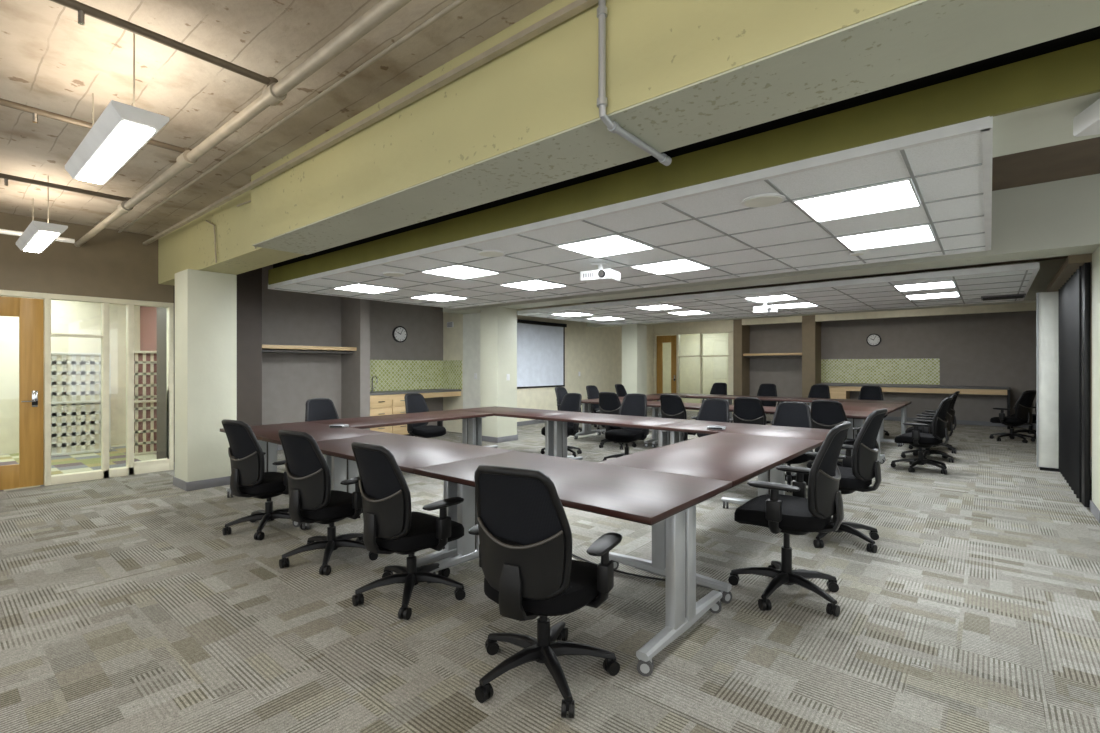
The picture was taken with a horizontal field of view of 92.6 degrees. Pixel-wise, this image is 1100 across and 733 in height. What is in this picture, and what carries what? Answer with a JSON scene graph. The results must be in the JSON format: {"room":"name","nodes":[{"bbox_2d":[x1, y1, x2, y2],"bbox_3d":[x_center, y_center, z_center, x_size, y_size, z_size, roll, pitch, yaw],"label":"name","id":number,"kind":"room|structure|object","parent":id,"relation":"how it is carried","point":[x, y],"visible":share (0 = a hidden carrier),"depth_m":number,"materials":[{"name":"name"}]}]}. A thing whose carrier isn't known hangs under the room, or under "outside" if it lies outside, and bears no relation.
{"room":"conference room","nodes":[
{"label":"conference room","id":0,"kind":"room"},
{"bbox_2d":[0,296,156,454],"bbox_3d":[-7.725,0.025,7.013,3.550,2.750,5.150,0,0,40],"label":"wall","id":1,"kind":"structure","parent":0,"point":[67,317],"depth_m":9.07,"materials":[{"name":"beige paint"}]},
{"bbox_2d":[0,212,653,461],"bbox_3d":[-2.583,-0.165,9.850,2.000,3.130,19.200,0,0,40],"label":"wall","id":2,"kind":"structure","parent":0,"point":[272,388],"depth_m":9.10,"materials":[{"name":"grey paint"}]},
{"bbox_2d":[0,229,74,242],"bbox_3d":[-6.471,-1.400,4.498,0.050,0.049,3.600,0,0,40],"label":"conduit","id":3,"kind":"object","parent":2,"relation":"attached to","point":[2,231],"visible":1,"depth_m":5.54,"materials":[{"name":"white plastic"}]},
{"bbox_2d":[0,290,173,485],"bbox_3d":[-5.890,0.270,6.293,0.130,2.260,2.300,0,0,40],"label":"window","id":4,"kind":"structure","parent":2,"relation":"in","point":[156,465],"depth_m":6.59,"materials":[{"name":"beige paint"}]},
{"bbox_2d":[0,296,43,489],"bbox_3d":[-6.274,0.300,5.826,0.182,2.180,0.960,0,0,40],"label":"door","id":5,"kind":"structure","parent":4,"relation":"attached to","point":[29,471],"depth_m":6.08,"materials":[{"name":"brown wood"}]},
{"bbox_2d":[262,345,356,353],"bbox_3d":[-4.157,-0.285,8.879,0.530,0.110,1.630,0,0,40],"label":"wall shelf","id":6,"kind":"object","parent":2,"relation":"attached to","point":[269,348],"visible":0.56,"depth_m":8.69,"materials":[{"name":"brown wood"}]},
{"bbox_2d":[143,0,597,244],"bbox_3d":[-0.712,-1.605,3.046,12.000,0.030,0.040,0,0,40],"label":"pipe","id":7,"kind":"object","parent":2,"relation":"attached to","point":[577,6],"depth_m":3.08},
{"bbox_2d":[392,326,406,341],"bbox_3d":[-3.025,-0.650,10.611,0.046,0.330,0.330,0,0,40],"label":"wall clock","id":8,"kind":"object","parent":2,"relation":"attached to","point":[399,333],"visible":1,"depth_m":10.58,"materials":[{"name":"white plastic"}]},
{"bbox_2d":[174,408,651,469],"bbox_3d":[-0.671,1.350,12.097,1.750,0.100,13.300,0,0,40],"label":"baseboard","id":9,"kind":"structure","parent":2,"relation":"attached to","point":[522,423],"depth_m":12.53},
{"bbox_2d":[370,360,461,390],"bbox_3d":[-2.782,0.175,10.447,0.630,0.610,2.160,0,0,40],"label":"backsplash","id":10,"kind":"structure","parent":2,"relation":"attached to","point":[391,375],"depth_m":10.91,"materials":[{"name":"green tile"}]},
{"bbox_2d":[517,319,566,388],"bbox_3d":[-0.524,-0.290,12.561,0.078,1.620,2.900,0,0,40],"label":"projection screen","id":11,"kind":"object","parent":2,"relation":"attached to","point":[540,345],"visible":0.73,"depth_m":12.96,"materials":[{"name":"fabric"}]},
{"bbox_2d":[0,409,1099,732],"bbox_3d":[0.774,1.450,7.630,15.800,0.100,19.900,0,0,40],"label":"floor","id":12,"kind":"structure","parent":0,"point":[127,606],"depth_m":2.88,"materials":[{"name":"carpet"}]},
{"bbox_2d":[51,352,110,456],"bbox_3d":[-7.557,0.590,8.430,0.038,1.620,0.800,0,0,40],"label":"shelving unit","id":13,"kind":"object","parent":12,"relation":"on","point":[75,377],"visible":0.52,"depth_m":8.40,"materials":[{"name":"white paint"}]},
{"bbox_2d":[134,351,156,455],"bbox_3d":[-6.411,0.575,8.398,0.038,1.650,0.500,0,0,40],"label":"lattice screen","id":14,"kind":"object","parent":12,"relation":"on","point":[145,362],"visible":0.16,"depth_m":8.37,"materials":[{"name":"beige paint"}]},
{"bbox_2d":[173,269,236,490],"bbox_3d":[-4.094,0.150,6.258,0.494,2.500,0.534,0,0,40],"label":"concrete column","id":15,"kind":"structure","parent":12,"relation":"on","point":[205,301],"depth_m":6.08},
{"bbox_2d":[222,419,306,539],"bbox_3d":[-2.430,0.916,4.546,0.691,0.967,0.682,0,0,31],"label":"office chair","id":16,"kind":"object","parent":12,"relation":"on","point":[249,478],"visible":0.87,"depth_m":4.29,"materials":[{"name":"fabric"}]},
{"bbox_2d":[220,421,385,526],"bbox_3d":[-2.559,1.030,5.418,1.719,0.740,0.946,0,0,40],"label":"conference table","id":17,"kind":"object","parent":12,"relation":"on","point":[267,436],"visible":0.2,"depth_m":5.51,"materials":[{"name":"brown wood"}]},
{"bbox_2d":[305,398,338,421],"bbox_3d":[-2.912,0.916,6.933,0.682,0.967,0.691,0,0,42],"label":"office chair","id":18,"kind":"object","parent":12,"relation":"on","point":[317,409],"visible":0.18,"depth_m":7.12,"materials":[{"name":"fabric"}]},
{"bbox_2d":[278,430,377,574],"bbox_3d":[-1.592,0.916,3.833,0.691,0.967,0.682,0,0,31],"label":"office chair","id":19,"kind":"object","parent":12,"relation":"on","point":[312,499],"visible":0.94,"depth_m":3.59,"materials":[{"name":"fabric"}]},
{"bbox_2d":[309,410,493,444],"bbox_3d":[-1.852,1.030,6.867,0.946,0.740,2.176,0,0,40],"label":"conference table","id":20,"kind":"object","parent":12,"relation":"on","point":[468,418],"visible":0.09,"depth_m":6.81,"materials":[{"name":"brown wood"}]},
{"bbox_2d":[303,433,512,567],"bbox_3d":[-1.237,1.030,4.312,1.719,0.740,0.946,0,0,40],"label":"conference table","id":21,"kind":"object","parent":12,"relation":"on","point":[410,453],"visible":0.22,"depth_m":4.18,"materials":[{"name":"brown wood"}]},
{"bbox_2d":[351,442,465,619],"bbox_3d":[-0.850,0.916,3.225,0.691,0.967,0.682,0,0,38],"label":"office chair","id":22,"kind":"object","parent":12,"relation":"on","point":[390,525],"visible":0.98,"depth_m":3.00,"materials":[{"name":"fabric"}]},
{"bbox_2d":[370,389,460,435],"bbox_3d":[-2.781,0.940,10.436,0.615,0.920,2.135,0,0,40],"label":"base cabinet","id":23,"kind":"object","parent":12,"relation":"on","point":[381,402],"visible":0.55,"depth_m":9.85,"materials":[{"name":"brown laminate"}]},
{"bbox_2d":[404,393,445,437],"bbox_3d":[-1.961,0.916,8.288,0.682,0.967,0.691,0,0,36],"label":"office chair","id":24,"kind":"object","parent":12,"relation":"on","point":[414,402],"visible":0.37,"depth_m":8.32,"materials":[{"name":"fabric"}]},
{"bbox_2d":[480,307,517,442],"bbox_3d":[-0.973,0.150,9.990,0.494,2.500,0.544,0,0,40],"label":"concrete column","id":25,"kind":"structure","parent":12,"relation":"on","point":[498,325],"depth_m":9.80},
{"bbox_2d":[455,406,573,457],"bbox_3d":[-0.551,1.030,7.819,1.719,0.740,0.946,0,0,40],"label":"conference table","id":26,"kind":"object","parent":12,"relation":"on","point":[526,413],"visible":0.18,"depth_m":7.55,"materials":[{"name":"brown wood"}]},
{"bbox_2d":[468,465,621,717],"bbox_3d":[-0.030,0.901,2.396,0.691,0.997,0.682,0,0,27],"label":"office chair","id":27,"kind":"object","parent":12,"relation":"on","point":[523,529],"visible":1,"depth_m":2.16,"materials":[{"name":"fabric"}]},
{"bbox_2d":[541,393,581,456],"bbox_3d":[0.181,0.916,8.323,0.691,0.967,0.682,0,0,44],"label":"office chair","id":28,"kind":"object","parent":12,"relation":"on","point":[571,402],"visible":0.46,"depth_m":8.42,"materials":[{"name":"fabric"}]},
{"bbox_2d":[555,387,581,431],"bbox_3d":[0.440,0.916,10.973,0.682,0.967,0.691,0,0,38],"label":"office chair","id":29,"kind":"object","parent":12,"relation":"on","point":[560,392],"visible":0.25,"depth_m":11.11,"materials":[{"name":"fabric"}]},
{"bbox_2d":[414,451,731,676],"bbox_3d":[0.085,1.030,3.207,1.719,0.740,0.946,0,0,40],"label":"conference table","id":30,"kind":"object","parent":12,"relation":"on","point":[643,496],"visible":0.69,"depth_m":2.80,"materials":[{"name":"brown wood"}]},
{"bbox_2d":[586,385,600,429],"bbox_3d":[1.146,0.916,11.817,0.682,0.967,0.691,0,0,45],"label":"office chair","id":31,"kind":"object","parent":12,"relation":"on","point":[592,390],"visible":0.41,"depth_m":12.00,"materials":[{"name":"fabric"}]},
{"bbox_2d":[535,412,685,459],"bbox_3d":[0.771,1.030,6.714,1.719,0.740,0.946,0,0,40],"label":"conference table","id":32,"kind":"object","parent":12,"relation":"on","point":[560,420],"visible":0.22,"depth_m":6.68,"materials":[{"name":"brown wood"}]},
{"bbox_2d":[596,392,635,449],"bbox_3d":[1.154,0.916,9.175,0.691,0.967,0.682,0,0,37],"label":"office chair","id":33,"kind":"object","parent":12,"relation":"on","point":[609,402],"visible":0.61,"depth_m":8.94,"materials":[{"name":"fabric"}]},
{"bbox_2d":[574,398,660,446],"bbox_3d":[1.341,1.030,9.952,1.686,0.740,0.946,0,0,40],"label":"conference table","id":34,"kind":"object","parent":12,"relation":"on","point":[586,404],"visible":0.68,"depth_m":10.11,"materials":[{"name":"brown wood"}]},
{"bbox_2d":[572,554,664,580],"bbox_3d":[0.072,1.388,3.986,2.216,0.014,0.218,0,0,37],"label":"power cable","id":35,"kind":"object","parent":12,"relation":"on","point":[574,555],"visible":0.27,"depth_m":3.51,"materials":[{"name":"black plastic"}]},
{"bbox_2d":[602,393,648,460],"bbox_3d":[1.102,0.901,7.553,0.691,0.997,0.682,0,0,36],"label":"office chair","id":36,"kind":"object","parent":12,"relation":"on","point":[634,404],"visible":0.58,"depth_m":7.61,"materials":[{"name":"fabric"}]},
{"bbox_2d":[622,324,646,394],"bbox_3d":[2.208,0.150,13.796,0.494,2.500,0.524,0,0,40],"label":"concrete column","id":37,"kind":"structure","parent":12,"relation":"on","point":[634,336],"depth_m":13.62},
{"bbox_2d":[601,394,685,433],"bbox_3d":[2.029,1.030,11.352,0.946,0.740,2.076,0,0,40],"label":"conference table","id":38,"kind":"object","parent":12,"relation":"on","point":[650,397],"visible":0.23,"depth_m":11.20,"materials":[{"name":"brown wood"}]},
{"bbox_2d":[658,394,696,434],"bbox_3d":[2.074,0.916,8.405,0.691,0.967,0.682,0,0,45],"label":"office chair","id":39,"kind":"object","parent":12,"relation":"on","point":[672,406],"visible":0.36,"depth_m":8.17,"materials":[{"name":"fabric"}]},
{"bbox_2d":[651,393,731,400],"bbox_3d":[3.284,1.030,12.277,1.686,0.740,0.946,0,0,40],"label":"conference table","id":40,"kind":"object","parent":12,"relation":"on","point":[697,396],"visible":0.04,"depth_m":11.97,"materials":[{"name":"brown wood"}]},
{"bbox_2d":[683,399,729,440],"bbox_3d":[2.009,0.916,6.768,0.691,0.967,0.682,0,0,42],"label":"office chair","id":41,"kind":"object","parent":12,"relation":"on","point":[717,410],"visible":0.25,"depth_m":6.97,"materials":[{"name":"fabric"}]},
{"bbox_2d":[648,403,766,447],"bbox_3d":[2.638,1.030,8.868,1.686,0.740,0.946,0,0,40],"label":"conference table","id":42,"kind":"object","parent":12,"relation":"on","point":[690,406],"visible":0.16,"depth_m":8.96,"materials":[{"name":"brown wood"}]},
{"bbox_2d":[598,432,823,603],"bbox_3d":[1.386,1.030,4.160,0.946,0.740,2.176,0,0,40],"label":"conference table","id":43,"kind":"object","parent":12,"relation":"on","point":[737,458],"visible":0.6,"depth_m":3.77,"materials":[{"name":"brown wood"}]},
{"bbox_2d":[702,382,726,401],"bbox_3d":[4.062,0.901,12.964,0.691,0.997,0.682,0,0,44],"label":"office chair","id":44,"kind":"object","parent":12,"relation":"on","point":[719,388],"visible":0.18,"depth_m":13.17,"materials":[{"name":"fabric"}]},
{"bbox_2d":[653,420,830,443],"bbox_3d":[2.093,1.030,5.608,1.719,0.740,0.946,0,0,40],"label":"conference table","id":45,"kind":"object","parent":12,"relation":"on","point":[676,429],"visible":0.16,"depth_m":5.60,"materials":[{"name":"brown wood"}]},
{"bbox_2d":[730,397,771,424],"bbox_3d":[2.957,0.916,7.668,0.691,0.967,0.682,0,0,36],"label":"office chair","id":46,"kind":"object","parent":12,"relation":"on","point":[747,410],"visible":0.38,"depth_m":7.42,"materials":[{"name":"fabric"}]},
{"bbox_2d":[718,395,811,422],"bbox_3d":[4.581,1.030,11.193,1.686,0.740,0.946,0,0,40],"label":"conference table","id":47,"kind":"object","parent":12,"relation":"on","point":[728,398],"visible":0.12,"depth_m":11.20,"materials":[{"name":"brown wood"}]},
{"bbox_2d":[757,383,779,423],"bbox_3d":[4.982,0.901,12.194,0.691,0.997,0.682,0,0,36],"label":"office chair","id":48,"kind":"object","parent":12,"relation":"on","point":[767,389],"visible":0.35,"depth_m":12.39,"materials":[{"name":"fabric"}]},
{"bbox_2d":[728,421,851,616],"bbox_3d":[1.456,0.862,3.237,0.681,1.077,0.686,0,0,38],"label":"office chair","id":49,"kind":"object","parent":12,"relation":"on","point":[796,514],"visible":1,"depth_m":3.03,"materials":[{"name":"fabric"}]},
{"bbox_2d":[771,402,820,491],"bbox_3d":[2.789,0.916,6.142,0.691,0.967,0.682,0,0,34],"label":"office chair","id":50,"kind":"object","parent":12,"relation":"on","point":[790,414],"visible":0.32,"depth_m":6.33,"materials":[{"name":"fabric"}]},
{"bbox_2d":[808,384,829,404],"bbox_3d":[5.826,0.901,11.489,0.691,0.997,0.682,0,0,41],"label":"office chair","id":51,"kind":"object","parent":12,"relation":"on","point":[816,391],"visible":0.24,"depth_m":11.70,"materials":[{"name":"fabric"}]},
{"bbox_2d":[763,406,887,463],"bbox_3d":[3.934,1.030,7.784,1.686,0.740,0.946,0,0,40],"label":"conference table","id":52,"kind":"object","parent":12,"relation":"on","point":[850,414],"visible":0.24,"depth_m":7.42,"materials":[{"name":"brown wood"}]},
{"bbox_2d":[806,400,861,467],"bbox_3d":[3.762,0.916,6.994,0.691,0.967,0.682,0,0,44],"label":"office chair","id":53,"kind":"object","parent":12,"relation":"on","point":[825,414],"visible":0.4,"depth_m":6.78,"materials":[{"name":"fabric"}]},
{"bbox_2d":[795,408,887,552],"bbox_3d":[2.316,0.862,4.251,0.681,1.077,0.686,0,0,44],"label":"office chair","id":54,"kind":"object","parent":12,"relation":"on","point":[857,471],"visible":0.8,"depth_m":4.01,"materials":[{"name":"fabric"}]},
{"bbox_2d":[802,398,911,445],"bbox_3d":[5.878,1.030,10.108,1.686,0.740,0.946,0,0,40],"label":"conference table","id":55,"kind":"object","parent":12,"relation":"on","point":[904,409],"visible":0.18,"depth_m":9.79,"materials":[{"name":"brown wood"}]},
{"bbox_2d":[840,402,904,461],"bbox_3d":[5.190,1.030,8.709,0.946,0.740,2.076,0,0,40],"label":"conference table","id":56,"kind":"object","parent":12,"relation":"on","point":[855,406],"visible":0.31,"depth_m":8.47,"materials":[{"name":"brown wood"}]},
{"bbox_2d":[858,385,888,435],"bbox_3d":[6.593,0.901,10.847,0.691,0.997,0.682,0,0,37],"label":"office chair","id":57,"kind":"object","parent":12,"relation":"on","point":[870,392],"visible":0.26,"depth_m":11.06,"materials":[{"name":"fabric"}]},
{"bbox_2d":[816,383,1009,428],"bbox_3d":[8.914,0.935,13.194,3.950,0.930,0.580,0,0,40],"label":"desk","id":58,"kind":"object","parent":12,"relation":"on","point":[837,391],"visible":0.72,"depth_m":12.76,"materials":[{"name":"brown laminate"}]},
{"bbox_2d":[891,397,952,473],"bbox_3d":[5.029,0.901,7.135,0.691,0.997,0.682,0,0,-44],"label":"office chair","id":59,"kind":"object","parent":12,"relation":"on","point":[924,439],"visible":1,"depth_m":6.92,"materials":[{"name":"fabric"}]},
{"bbox_2d":[901,394,956,462],"bbox_3d":[5.702,0.901,7.941,0.682,0.997,0.691,0,0,35],"label":"office chair","id":60,"kind":"object","parent":12,"relation":"on","point":[926,451],"visible":0.56,"depth_m":7.77,"materials":[{"name":"black plastic"}]},
{"bbox_2d":[909,391,959,453],"bbox_3d":[6.376,0.901,8.746,0.682,0.997,0.691,0,0,40],"label":"office chair","id":61,"kind":"object","parent":12,"relation":"on","point":[952,411],"visible":0.39,"depth_m":8.53,"materials":[{"name":"black plastic"}]},
{"bbox_2d":[989,390,1035,442],"bbox_3d":[8.713,0.916,9.920,0.691,0.967,0.682,0,0,-20],"label":"office chair","id":62,"kind":"object","parent":12,"relation":"on","point":[1024,405],"visible":0.99,"depth_m":9.69,"materials":[{"name":"fabric"}]},
{"bbox_2d":[1011,404,1035,438],"bbox_3d":[9.521,0.916,10.419,0.682,0.967,0.691,0,0,20],"label":"office chair","id":63,"kind":"object","parent":12,"relation":"on","point":[1030,431],"visible":0.12,"depth_m":10.39,"materials":[{"name":"black plastic"}]},
{"bbox_2d":[1036,291,1059,471],"bbox_3d":[6.732,0.200,7.093,0.250,2.400,0.120,0,0,40],"label":"column","id":64,"kind":"structure","parent":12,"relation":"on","point":[1047,303],"depth_m":7.07,"materials":[{"name":"white paint"}]},
{"bbox_2d":[1059,262,1090,507],"bbox_3d":[6.007,0.180,6.038,0.076,2.400,2.330,0,0,40],"label":"wall","id":65,"kind":"structure","parent":12,"relation":"on","point":[1075,294],"depth_m":5.68,"materials":[{"name":"black plastic"}]},
{"bbox_2d":[1047,253,1091,291],"bbox_3d":[6.053,-1.060,6.149,0.200,0.080,2.600,0,0,40],"label":"track","id":66,"kind":"object","parent":65,"relation":"attached to","point":[1072,262],"visible":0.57,"depth_m":5.59,"materials":[{"name":"brown paint"}]},
{"bbox_2d":[1090,246,1099,522],"bbox_3d":[5.277,0.150,4.745,0.514,2.500,0.574,0,0,40],"label":"concrete column","id":67,"kind":"structure","parent":12,"relation":"on","point":[1095,502],"depth_m":4.88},
{"bbox_2d":[0,0,1099,303],"bbox_3d":[1.887,-1.805,6.700,13.100,0.150,20.100,0,0,40],"label":"ceiling","id":68,"kind":"structure","parent":0,"point":[50,61],"depth_m":3.24,"materials":[{"name":"concrete"}]},
{"bbox_2d":[16,176,67,252],"bbox_3d":[-4.934,-1.467,5.090,1.280,0.546,0.230,0,0,40],"label":"fluorescent light","id":69,"kind":"object","parent":68,"relation":"hanging from","point":[37,236],"visible":1,"depth_m":4.87,"materials":[{"name":"white plastic"}]},
{"bbox_2d":[65,33,168,184],"bbox_3d":[-2.512,-1.467,3.013,1.280,0.546,0.230,0,0,40],"label":"fluorescent light","id":70,"kind":"object","parent":68,"relation":"hanging from","point":[122,130],"visible":0.91,"depth_m":2.82,"materials":[{"name":"white plastic"}]},
{"bbox_2d":[0,0,411,246],"bbox_3d":[-2.613,-1.589,0.772,11.981,0.281,4.832,0,0,40],"label":"piping","id":71,"kind":"object","parent":68,"relation":"attached to","point":[276,91],"visible":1,"depth_m":2.86,"materials":[{"name":"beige metal"}]},
{"bbox_2d":[118,0,466,232],"bbox_3d":[-0.892,-1.690,2.831,11.800,0.023,0.024,0,0,40],"label":"conduit","id":72,"kind":"object","parent":68,"relation":"attached to","point":[456,3],"visible":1,"depth_m":3.21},
{"bbox_2d":[158,0,1099,285],"bbox_3d":[-0.523,-1.411,3.272,12.000,0.638,0.510,0,0,40],"label":"concrete beam","id":73,"kind":"object","parent":68,"relation":"attached to","point":[680,73],"visible":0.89,"depth_m":2.43,"materials":[{"name":"paint"}]},
{"bbox_2d":[597,0,671,165],"bbox_3d":[0.413,-1.374,2.505,0.046,0.653,0.628,0,0,40],"label":"conduit","id":74,"kind":"object","parent":73,"relation":"attached to","point":[612,126],"visible":1,"depth_m":2.27,"materials":[{"name":"silver metal"}]},
{"bbox_2d":[268,26,1099,284],"bbox_3d":[0.371,-1.415,3.639,11.100,0.630,1.180,0,0,40],"label":"bulkhead","id":75,"kind":"object","parent":68,"relation":"attached to","point":[1033,95],"visible":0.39,"depth_m":2.72,"materials":[{"name":"green paint"}]},
{"bbox_2d":[1073,99,1099,136],"bbox_3d":[2.284,-1.042,2.154,0.140,0.115,0.204,0,0,20],"label":"speaker","id":76,"kind":"object","parent":75,"relation":"attached to","point":[1087,122],"visible":1,"depth_m":2.18},
{"bbox_2d":[443,174,1099,313],"bbox_3d":[2.598,-1.415,7.005,12.000,0.630,0.520,0,0,40],"label":"concrete beam","id":77,"kind":"object","parent":68,"relation":"attached to","point":[1057,218],"visible":0.33,"depth_m":5.11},
{"bbox_2d":[587,258,1066,327],"bbox_3d":[4.897,-1.415,11.547,9.700,0.630,0.500,0,0,40],"label":"concrete beam","id":78,"kind":"object","parent":68,"relation":"attached to","point":[1048,269],"visible":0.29,"depth_m":9.48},
{"bbox_2d":[268,116,992,308],"bbox_3d":[0.085,-1.085,5.932,7.500,0.070,3.190,0,0,40],"label":"ceiling","id":79,"kind":"structure","parent":0,"point":[949,168],"depth_m":4.15,"materials":[{"name":"tile"}]},
{"bbox_2d":[333,283,399,293],"bbox_3d":[-2.471,-1.049,7.085,0.620,0.014,0.620,0,0,40],"label":"recessed light","id":80,"kind":"object","parent":79,"relation":"in","point":[357,287],"visible":1,"depth_m":7.07,"materials":[{"name":"white"}]},
{"bbox_2d":[410,294,467,301],"bbox_3d":[-1.688,-1.049,8.021,0.620,0.014,0.620,0,0,40],"label":"recessed light","id":81,"kind":"object","parent":79,"relation":"in","point":[434,297],"visible":1,"depth_m":7.99,"materials":[{"name":"white"}]},
{"bbox_2d":[421,264,499,278],"bbox_3d":[-0.990,-1.049,5.846,0.620,0.014,0.620,0,0,40],"label":"recessed light","id":82,"kind":"object","parent":79,"relation":"in","point":[455,271],"visible":1,"depth_m":5.84,"materials":[{"name":"white"}]},
{"bbox_2d":[477,250,505,256],"bbox_3d":[-0.542,-1.048,4.886,0.260,0.014,0.260,0,0,40],"label":"ceiling speaker","id":83,"kind":"object","parent":79,"relation":"attached to","point":[488,253],"visible":1,"depth_m":4.85,"materials":[{"name":"white plastic"}]},
{"bbox_2d":[500,279,567,290],"bbox_3d":[-0.208,-1.049,6.782,0.620,0.014,0.620,0,0,40],"label":"recessed light","id":84,"kind":"object","parent":79,"relation":"in","point":[535,284],"visible":1,"depth_m":6.80,"materials":[{"name":"white"}]},
{"bbox_2d":[580,262,619,283],"bbox_3d":[0.508,-0.961,5.359,0.340,0.185,0.287,0,0,30],"label":"ceiling projector","id":85,"kind":"object","parent":79,"relation":"hanging from","point":[601,275],"visible":1,"depth_m":5.29,"materials":[{"name":"white plastic"}]},
{"bbox_2d":[556,234,654,257],"bbox_3d":[0.490,-1.049,4.609,0.620,0.014,0.620,0,0,40],"label":"recessed light","id":86,"kind":"object","parent":79,"relation":"in","point":[615,244],"visible":1,"depth_m":4.59,"materials":[{"name":"white"}]},
{"bbox_2d":[630,258,710,274],"bbox_3d":[1.273,-1.049,5.545,0.620,0.014,0.620,0,0,40],"label":"recessed light","id":87,"kind":"object","parent":79,"relation":"in","point":[678,265],"visible":1,"depth_m":5.51,"materials":[{"name":"white"}]},
{"bbox_2d":[741,193,785,207],"bbox_3d":[1.350,-1.048,3.329,0.260,0.014,0.260,0,0,40],"label":"ceiling speaker","id":88,"kind":"object","parent":79,"relation":"attached to","point":[766,199],"visible":1,"depth_m":3.30,"materials":[{"name":"white plastic"}]},
{"bbox_2d":[792,178,920,221],"bbox_3d":[1.971,-1.049,3.370,0.620,0.014,0.620,0,0,40],"label":"recessed light","id":89,"kind":"object","parent":79,"relation":"in","point":[900,194],"visible":1,"depth_m":3.34,"materials":[{"name":"white"}]},
{"bbox_2d":[836,224,935,250],"bbox_3d":[2.753,-1.049,4.306,0.620,0.014,0.620,0,0,40],"label":"recessed light","id":90,"kind":"object","parent":79,"relation":"in","point":[918,233],"visible":1,"depth_m":4.27,"materials":[{"name":"white"}]},
{"bbox_2d":[661,333,727,402],"bbox_3d":[4.798,0.025,17.626,3.550,2.750,2.200,0,0,40],"label":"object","id":91,"kind":"object","parent":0,"point":[715,369],"depth_m":18.58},
{"bbox_2d":[517,262,1039,324],"bbox_3d":[3.413,-1.085,9.523,7.800,0.070,3.610,0,0,40],"label":"ceiling","id":92,"kind":"structure","parent":0,"point":[875,293],"depth_m":8.19,"materials":[{"name":"tile"}]},
{"bbox_2d":[634,304,681,309],"bbox_3d":[1.928,-1.049,9.337,0.620,0.014,0.620,0,0,40],"label":"recessed light","id":93,"kind":"object","parent":92,"relation":"in","point":[654,307],"visible":1,"depth_m":9.34,"materials":[{"name":"white"}]},
{"bbox_2d":[667,310,708,314],"bbox_3d":[2.711,-1.049,10.273,0.620,0.014,0.620,0,0,40],"label":"recessed light","id":94,"kind":"object","parent":92,"relation":"in","point":[694,311],"visible":1,"depth_m":10.21,"materials":[{"name":"white"}]},
{"bbox_2d":[753,301,776,313],"bbox_3d":[3.490,-0.961,8.535,0.340,0.185,0.287,0,0,30],"label":"ceiling projector","id":95,"kind":"object","parent":92,"relation":"hanging from","point":[765,309],"visible":0.98,"depth_m":8.46,"materials":[{"name":"white plastic"}]},
{"bbox_2d":[744,294,797,301],"bbox_3d":[3.409,-1.049,8.099,0.620,0.014,0.620,0,0,40],"label":"recessed light","id":96,"kind":"object","parent":92,"relation":"in","point":[774,297],"visible":1,"depth_m":8.11,"materials":[{"name":"white"}]},
{"bbox_2d":[770,302,817,308],"bbox_3d":[4.191,-1.049,9.035,0.620,0.014,0.620,0,0,40],"label":"recessed light","id":97,"kind":"object","parent":92,"relation":"in","point":[806,304],"visible":0.88,"depth_m":9.04,"materials":[{"name":"white"}]},
{"bbox_2d":[893,280,955,290],"bbox_3d":[4.889,-1.049,6.861,0.620,0.014,0.620,0,0,40],"label":"recessed light","id":98,"kind":"object","parent":92,"relation":"in","point":[943,284],"visible":1,"depth_m":6.89,"materials":[{"name":"white"}]},
{"bbox_2d":[905,291,959,299],"bbox_3d":[5.672,-1.049,7.797,0.620,0.014,0.620,0,0,40],"label":"recessed light","id":99,"kind":"object","parent":92,"relation":"in","point":[944,294],"visible":1,"depth_m":7.76,"materials":[{"name":"white"}]},
{"bbox_2d":[981,294,1025,300],"bbox_3d":[6.786,-1.037,7.882,0.500,0.026,0.400,0,0,40],"label":"ceiling vent","id":100,"kind":"object","parent":92,"relation":"in","point":[1012,296],"visible":1,"depth_m":7.81,"materials":[{"name":"black plastic"}]},
{"bbox_2d":[654,302,1035,421],"bbox_3d":[7.476,-0.165,14.475,9.900,3.130,0.800,0,0,40],"label":"wall","id":101,"kind":"structure","parent":0,"point":[982,345],"depth_m":13.31,"materials":[{"name":"beige paint"}]},
{"bbox_2d":[653,330,732,413],"bbox_3d":[4.470,0.150,16.532,2.650,2.500,0.140,0,0,40],"label":"window","id":102,"kind":"structure","parent":101,"relation":"in","point":[730,332],"depth_m":16.37,"materials":[{"name":"beige paint"}]},
{"bbox_2d":[657,335,675,393],"bbox_3d":[3.799,0.195,17.093,0.720,2.390,0.182,0,0,40],"label":"door","id":103,"kind":"structure","parent":102,"relation":"attached to","point":[660,339],"depth_m":17.17,"materials":[{"name":"brown wood"}]},
{"bbox_2d":[743,353,801,357],"bbox_3d":[6.526,-0.325,15.249,1.650,0.110,0.530,0,0,40],"label":"wall shelf","id":104,"kind":"object","parent":101,"relation":"attached to","point":[755,355],"visible":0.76,"depth_m":15.18,"materials":[{"name":"brown wood"}]},
{"bbox_2d":[866,334,880,345],"bbox_3d":[8.542,-0.700,13.880,0.330,0.330,0.046,0,0,40],"label":"wall clock","id":105,"kind":"object","parent":101,"relation":"attached to","point":[872,339],"visible":1,"depth_m":13.87,"materials":[{"name":"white plastic"}]},
{"bbox_2d":[821,358,939,384],"bbox_3d":[8.603,0.125,13.852,2.670,0.650,0.010,0,0,40],"label":"backsplash","id":106,"kind":"structure","parent":101,"relation":"attached to","point":[873,371],"depth_m":13.76,"materials":[{"name":"green tile"}]},
{"bbox_2d":[884,416,1035,428],"bbox_3d":[9.434,1.350,13.154,4.800,0.100,0.015,0,0,40],"label":"baseboard","id":107,"kind":"structure","parent":101,"relation":"attached to","point":[964,422],"depth_m":12.56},
{"bbox_2d":[1091,267,1091,457],"bbox_3d":[5.869,-0.165,3.239,2.450,3.130,19.900,0,0,40],"label":"wall","id":108,"kind":"structure","parent":0,"point":[1091,267],"depth_m":8.09,"materials":[{"name":"white paint"}]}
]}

